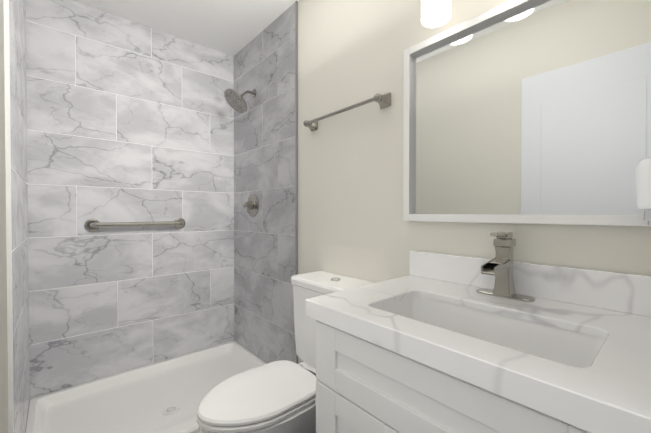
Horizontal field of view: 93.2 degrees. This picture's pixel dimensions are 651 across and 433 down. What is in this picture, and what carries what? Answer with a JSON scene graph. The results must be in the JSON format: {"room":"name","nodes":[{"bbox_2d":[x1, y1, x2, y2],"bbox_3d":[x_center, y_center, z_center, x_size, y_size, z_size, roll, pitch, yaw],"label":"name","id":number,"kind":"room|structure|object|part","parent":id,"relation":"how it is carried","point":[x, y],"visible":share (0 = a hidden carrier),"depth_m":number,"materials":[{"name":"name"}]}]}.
{"room":"bathroom","nodes":[
{"label":"bathroom","id":0,"kind":"room"},
{"bbox_2d":[0,0,8,432],"bbox_3d":[-0.896,-0.074,0.749,0.100,2.440,2.535,-1,1,-41],"label":"wall","id":1,"kind":"structure","parent":0,"point":[4,427],"depth_m":1.00,"materials":[{"name":"beige paint"}]},
{"bbox_2d":[4,0,29,432],"bbox_3d":[-1.391,-0.081,1.401,0.012,2.440,0.882,-1,1,-41],"label":"wall tiles","id":2,"kind":"structure","parent":1,"relation":"attached to","point":[16,202],"depth_m":1.25,"materials":[{"name":"tile"}]},
{"bbox_2d":[31,340,234,398],"bbox_3d":[-1.257,-0.089,2.183,1.444,2.440,0.100,-1,1,-41],"label":"wall","id":3,"kind":"structure","parent":0,"point":[132,369],"depth_m":2.12,"materials":[{"name":"white tile"}]},
{"bbox_2d":[26,0,233,398],"bbox_3d":[-1.221,-0.139,2.141,1.244,2.340,0.010,-1,1,-41],"label":"wall tiles","id":4,"kind":"structure","parent":3,"relation":"attached to","point":[129,120],"depth_m":2.03,"materials":[{"name":"tile"}]},
{"bbox_2d":[84,218,184,230],"bbox_3d":[-1.241,0.052,2.066,0.592,0.080,0.078,-1,1,-41],"label":"grab rail","id":5,"kind":"object","parent":4,"relation":"attached to","point":[95,224],"visible":1,"depth_m":1.99,"materials":[{"name":"silver metal"}]},
{"bbox_2d":[74,0,298,56],"bbox_3d":[-0.220,-1.321,0.526,2.044,0.060,3.940,-1,1,-41],"label":"ceiling","id":6,"kind":"structure","parent":0,"point":[233,28],"depth_m":2.01,"materials":[{"name":"paint"}]},
{"bbox_2d":[237,0,650,363],"bbox_3d":[0.512,-0.079,1.179,0.100,2.440,3.740,-1,1,-41],"label":"wall","id":7,"kind":"structure","parent":0,"point":[352,223],"depth_m":1.44,"materials":[{"name":"beige paint"}]},
{"bbox_2d":[234,1,297,363],"bbox_3d":[-0.464,-0.090,2.211,0.012,2.440,0.882,-1,1,-41],"label":"wall tiles","id":8,"kind":"structure","parent":7,"relation":"attached to","point":[266,174],"depth_m":2.13,"materials":[{"name":"tile"}]},
{"bbox_2d":[224,88,255,112],"bbox_3d":[-0.606,-0.840,2.193,0.220,0.188,0.188,-1,1,-41],"label":"shower head","id":9,"kind":"object","parent":8,"relation":"attached to","point":[235,100],"visible":1,"depth_m":2.17},
{"bbox_2d":[243,194,258,216],"bbox_3d":[-0.573,-0.082,2.263,0.088,0.172,0.172,-1,1,-41],"label":"shower valve","id":10,"kind":"object","parent":8,"relation":"attached to","point":[251,205],"visible":1,"depth_m":2.25,"materials":[{"name":"grey metal"}]},
{"bbox_2d":[303,92,390,130],"bbox_3d":[0.075,-0.517,1.540,0.074,0.060,0.565,-1,1,-41],"label":"towel rail","id":11,"kind":"object","parent":7,"relation":"attached to","point":[384,101],"visible":1,"depth_m":1.43,"materials":[{"name":"grey metal"}]},
{"bbox_2d":[421,0,450,27],"bbox_3d":[0.538,-0.819,0.948,0.151,0.254,0.570,-1,1,-41],"label":"sconce","id":12,"kind":"object","parent":7,"relation":"attached to","point":[435,13],"visible":1,"depth_m":1.08,"materials":[{"name":"white glass"}]},
{"bbox_2d":[403,0,650,226],"bbox_3d":[0.573,-0.329,1.001,0.036,0.700,0.728,-1,1,-41],"label":"mirror","id":13,"kind":"object","parent":7,"relation":"attached to","point":[527,111],"visible":0.9,"depth_m":0.94,"materials":[{"name":"white mirror"}]},
{"bbox_3d":[-0.220,1.178,0.554,2.044,0.060,3.940,-1,1,-41],"label":"floor","id":14,"kind":"structure","parent":0,"visible":0},
{"bbox_2d":[25,341,265,432],"bbox_3d":[-0.938,1.085,1.831,1.240,0.100,0.866,-1,1,-41],"label":"shower pan","id":15,"kind":"structure","parent":14,"relation":"on","point":[167,396],"depth_m":1.84,"materials":[{"name":"white plastic"}]},
{"bbox_2d":[197,271,373,432],"bbox_3d":[-0.151,0.718,1.299,0.753,0.844,0.480,-1,1,-41],"label":"toilet","id":16,"kind":"object","parent":14,"relation":"on","point":[276,396],"visible":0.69,"depth_m":1.18,"materials":[{"name":"white ceramic"}]},
{"bbox_3d":[-0.246,0.692,1.216,0.500,0.051,0.334,-1,1,-41],"label":"seat","id":17,"kind":"part","parent":16,"relation":"part of","materials":[{"name":"white plastic"}]},
{"bbox_2d":[306,232,650,432],"bbox_3d":[0.390,0.597,0.822,0.556,1.098,0.734,-1,1,-41],"label":"bathroom vanity","id":18,"kind":"object","parent":14,"relation":"on","point":[502,341],"visible":1,"depth_m":0.73,"materials":[{"name":"white stone"}]},
{"bbox_2d":[377,296,604,367],"bbox_3d":[0.364,0.345,0.762,0.308,0.156,0.522,-1,1,-41],"label":"sink","id":19,"kind":"object","parent":18,"relation":"in","point":[570,345],"depth_m":0.82,"materials":[{"name":"white ceramic"}]},
{"bbox_2d":[476,232,534,301],"bbox_3d":[0.513,0.145,0.914,0.152,0.198,0.160,-1,1,-41],"label":"faucet","id":20,"kind":"object","parent":18,"relation":"on","point":[501,266],"depth_m":0.92,"materials":[{"name":"silver metal"}]},
{"bbox_3d":[0.691,-0.071,0.519,0.499,2.440,0.100,-1,1,-41],"label":"wall","id":21,"kind":"structure","parent":0,"visible":0},
{"bbox_2d":[635,158,650,225],"bbox_3d":[0.771,-0.057,0.710,0.068,0.158,0.080,-1,1,-41],"label":"hair dryer","id":22,"kind":"object","parent":21,"relation":"attached to","point":[643,181],"visible":0.98,"depth_m":0.71,"materials":[{"name":"white plastic"}]}
]}

